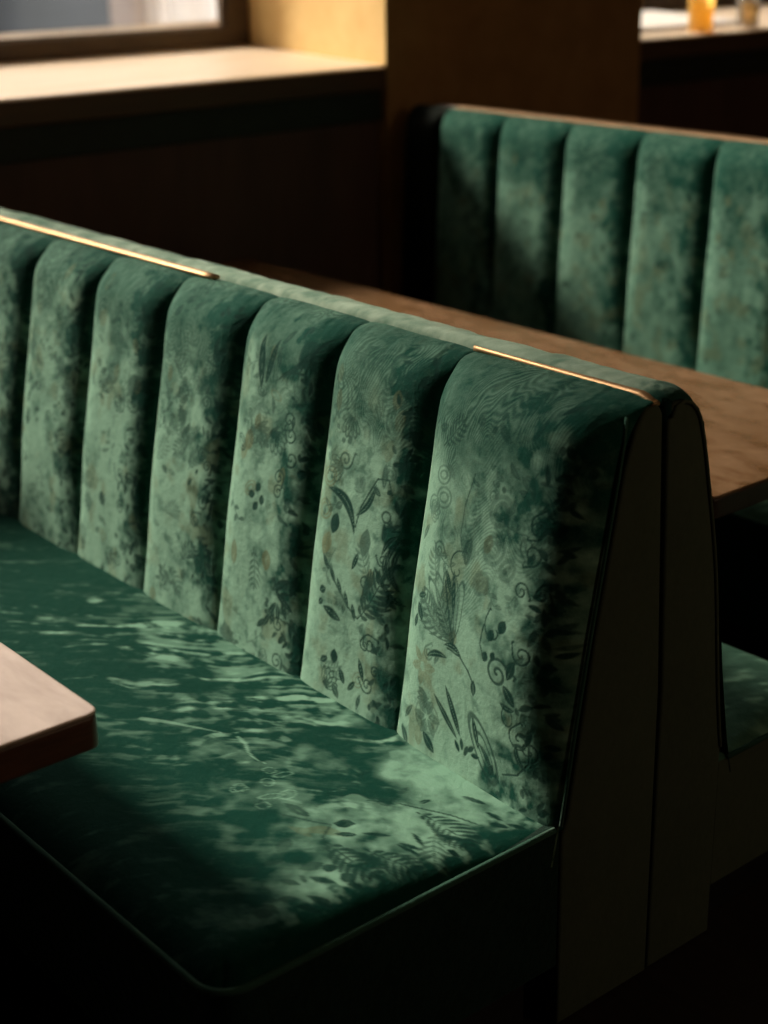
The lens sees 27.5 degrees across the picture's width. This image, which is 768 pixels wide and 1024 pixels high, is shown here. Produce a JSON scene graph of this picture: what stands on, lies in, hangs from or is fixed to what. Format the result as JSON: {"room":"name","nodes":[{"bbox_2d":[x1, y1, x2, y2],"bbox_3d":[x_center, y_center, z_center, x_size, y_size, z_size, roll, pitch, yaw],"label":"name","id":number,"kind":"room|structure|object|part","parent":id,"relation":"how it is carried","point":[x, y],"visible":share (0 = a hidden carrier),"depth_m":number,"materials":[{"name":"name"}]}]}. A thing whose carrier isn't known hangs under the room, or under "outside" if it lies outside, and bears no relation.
{"room":"restaurant","nodes":[
{"label":"restaurant","id":0,"kind":"room"},
{"bbox_2d":[0,73,767,291],"bbox_3d":[-1.039,-0.889,5.787,10.400,1.200,0.970,-17,26,-37],"label":"wall","id":1,"kind":"structure","parent":0,"point":[305,200],"depth_m":5.58,"materials":[{"name":"brown wood"}]},
{"bbox_2d":[0,20,217,39],"bbox_3d":[-2.736,-1.363,4.957,5.435,0.115,0.255,-17,26,-37],"label":"trim","id":2,"kind":"structure","parent":1,"relation":"attached to","point":[17,35],"depth_m":6.08,"materials":[{"name":"wood"}]},
{"bbox_2d":[0,44,385,164],"bbox_3d":[-2.313,-1.033,4.476,5.312,0.235,0.904,-17,26,-37],"label":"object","id":3,"kind":"structure","parent":1,"relation":"attached to","point":[51,108],"depth_m":5.34,"materials":[{"name":"brown wood"}]},
{"bbox_2d":[249,0,386,64],"bbox_3d":[-0.278,-2.853,5.578,0.007,2.401,0.821,-18,26,-38],"label":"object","id":4,"kind":"structure","parent":1,"relation":"attached to","point":[354,30],"depth_m":5.92,"materials":[{"name":"paint"}]},
{"bbox_2d":[639,4,767,86],"bbox_3d":[1.649,-2.277,7.562,2.261,0.235,0.904,-17,26,-37],"label":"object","id":5,"kind":"structure","parent":1,"relation":"attached to","point":[671,56],"depth_m":6.86,"materials":[{"name":"brown wood"}]},
{"bbox_2d":[641,10,736,31],"bbox_3d":[1.125,-2.230,7.149,0.920,0.040,0.570,-17,26,-37],"label":"folded cloth","id":6,"kind":"object","parent":5,"relation":"on","point":[651,20],"visible":0.29,"depth_m":7.14,"materials":[{"name":"white fabric"}]},
{"bbox_2d":[688,0,714,32],"bbox_3d":[1.382,-2.181,6.854,0.115,0.170,0.115,-17,26,-37],"label":"drinking glass","id":7,"kind":"object","parent":5,"relation":"on","point":[700,12],"visible":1,"depth_m":6.82,"materials":[{"name":"orange glass"}]},
{"bbox_2d":[737,0,760,26],"bbox_3d":[1.635,-2.256,7.053,0.103,0.160,0.103,-17,26,-37],"label":"drinking glass","id":8,"kind":"object","parent":5,"relation":"on","point":[740,22],"visible":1,"depth_m":7.04,"materials":[{"name":"clear glass"}]},
{"bbox_2d":[0,642,767,1023],"bbox_3d":[1.500,0.759,3.188,10.800,0.120,9.600,-17,26,-37],"label":"floor","id":9,"kind":"structure","parent":0,"point":[720,975],"depth_m":2.82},
{"bbox_2d":[0,642,97,783],"bbox_3d":[-1.409,0.433,2.985,0.776,0.719,2.182,-17,26,-37],"label":"table","id":10,"kind":"object","parent":9,"relation":"on","point":[44,723],"visible":1,"depth_m":2.29,"materials":[{"name":"laminate"}]},
{"bbox_2d":[0,216,661,1023],"bbox_3d":[-0.842,0.040,3.460,0.918,1.098,2.990,-17,26,-37],"label":"bench","id":11,"kind":"object","parent":9,"relation":"on","point":[357,618],"visible":1,"depth_m":2.69,"materials":[{"name":"fabric"}]},
{"bbox_3d":[-0.921,-0.728,3.954,0.019,0.008,1.765,-17,26,-37],"label":"brass trim","id":12,"kind":"part","parent":11,"relation":"part of","materials":[{"name":"gold metal"}]},
{"bbox_3d":[-0.925,0.334,3.500,0.671,0.277,2.981,-17,26,-37],"label":"seat","id":13,"kind":"part","parent":11,"relation":"part of","materials":[{"name":"fabric"}]},
{"bbox_2d":[0,513,563,996],"bbox_3d":[-0.916,0.186,3.453,0.712,0.048,2.982,-17,26,-37],"label":"seat cushion","id":14,"kind":"object","parent":11,"relation":"on","point":[250,813],"depth_m":2.64,"materials":[{"name":"fabric"}]},
{"bbox_3d":[0.291,-0.228,2.598,0.017,0.018,0.414,-17,26,-37],"label":"brass trim","id":15,"kind":"part","parent":11,"relation":"part of","materials":[{"name":"gold metal"}]},
{"bbox_3d":[0.369,0.352,2.607,0.231,1.079,0.030,-17,26,-37],"label":"panel","id":16,"kind":"part","parent":11,"relation":"part of","materials":[{"name":"wood"}]},
{"bbox_2d":[0,208,767,966],"bbox_3d":[-0.286,-0.135,3.895,0.589,1.101,2.988,-17,26,-37],"label":"bench","id":17,"kind":"object","parent":9,"relation":"on","point":[709,842],"visible":0.21,"depth_m":2.80,"materials":[{"name":"fabric"}]},
{"bbox_3d":[0.519,0.306,2.728,0.192,1.074,0.032,-17,26,-37],"label":"panel","id":18,"kind":"part","parent":17,"relation":"part of","materials":[{"name":"wood"}]},
{"bbox_3d":[-0.210,0.140,4.069,0.368,0.266,2.979,-17,26,-37],"label":"seat","id":19,"kind":"part","parent":17,"relation":"part of","materials":[{"name":"fabric"}]},
{"bbox_2d":[718,642,767,761],"bbox_3d":[-0.210,-0.006,4.014,0.380,0.046,2.981,-17,26,-37],"label":"seat cushion","id":20,"kind":"object","parent":17,"relation":"on","point":[745,675],"depth_m":2.97,"materials":[{"name":"fabric"}]},
{"bbox_2d":[215,259,767,518],"bbox_3d":[0.096,-0.112,4.361,0.695,0.719,2.570,-17,26,-37],"label":"table","id":21,"kind":"object","parent":9,"relation":"on","point":[734,413],"visible":0.12,"depth_m":3.84,"materials":[{"name":"brown wood"}]},
{"bbox_2d":[401,103,767,659],"bbox_3d":[0.964,-0.392,4.427,0.994,1.168,3.554,-17,26,-37],"label":"bench","id":22,"kind":"object","parent":9,"relation":"on","point":[644,241],"visible":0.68,"depth_m":5.05,"materials":[{"name":"fabric"}]},
{"bbox_3d":[1.313,-1.028,4.489,0.060,0.018,3.470,-17,26,-37],"label":"rail","id":23,"kind":"part","parent":22,"relation":"part of","materials":[{"name":"brown wood"}]},
{"bbox_3d":[1.329,-1.002,4.402,0.028,0.020,3.310,-17,26,-37],"label":"brass trim","id":24,"kind":"part","parent":22,"relation":"part of","materials":[{"name":"gold metal"}]},
{"bbox_3d":[0.906,-0.067,4.500,0.810,0.295,3.545,-17,26,-37],"label":"seat","id":25,"kind":"part","parent":22,"relation":"part of","materials":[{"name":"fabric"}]},
{"bbox_2d":[734,500,767,522],"bbox_3d":[0.901,-0.220,4.438,0.818,0.037,3.547,-17,26,-37],"label":"seat cushion","id":26,"kind":"object","parent":22,"relation":"on","point":[757,513],"depth_m":3.86,"materials":[{"name":"fabric"}]},
{"bbox_2d":[247,0,641,296],"bbox_3d":[0.193,-2.530,6.256,1.400,3.900,1.020,-17,26,-37],"label":"wall pier","id":27,"kind":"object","parent":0,"point":[569,58],"depth_m":6.05,"materials":[{"name":"brown paint"}]},
{"label":"outside","id":28,"kind":"structure","parent":0,"visible":0},
{"bbox_3d":[-8.545,-3.913,16.717,55.000,0.150,25.960,-17,26,-37],"label":"ground","id":29,"kind":"structure","parent":28,"visible":0},
{"bbox_2d":[0,0,217,33],"bbox_3d":[-5.023,-3.790,9.739,30.000,4.450,1.000,-17,26,-37],"label":"building","id":30,"kind":"structure","parent":29,"relation":"on","point":[16,16],"depth_m":11.82,"materials":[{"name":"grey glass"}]},
{"bbox_2d":[168,0,216,22],"bbox_3d":[-1.316,-3.505,10.791,0.400,3.060,0.400,-17,26,-37],"label":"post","id":31,"kind":"object","parent":29,"relation":"on","point":[179,10],"visible":0.16,"depth_m":10.68,"materials":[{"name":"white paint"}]},
{"bbox_3d":[-1.071,-3.875,4.637,10.400,0.200,1.020,-17,26,-37],"label":"lintel","id":32,"kind":"object","parent":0,"visible":0},
{"bbox_2d":[0,0,248,61],"bbox_3d":[-2.553,-2.370,4.344,5.163,2.363,0.075,-17,26,-37],"label":"window","id":33,"kind":"structure","parent":32,"relation":"attached to","point":[232,28],"depth_m":5.96,"materials":[{"name":"brown wood"}]},
{"bbox_2d":[642,0,767,11],"bbox_3d":[1.147,-3.521,7.229,2.565,2.363,0.075,-17,26,-37],"label":"window","id":34,"kind":"structure","parent":32,"relation":"attached to","point":[647,5],"depth_m":7.81,"materials":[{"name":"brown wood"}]}
]}

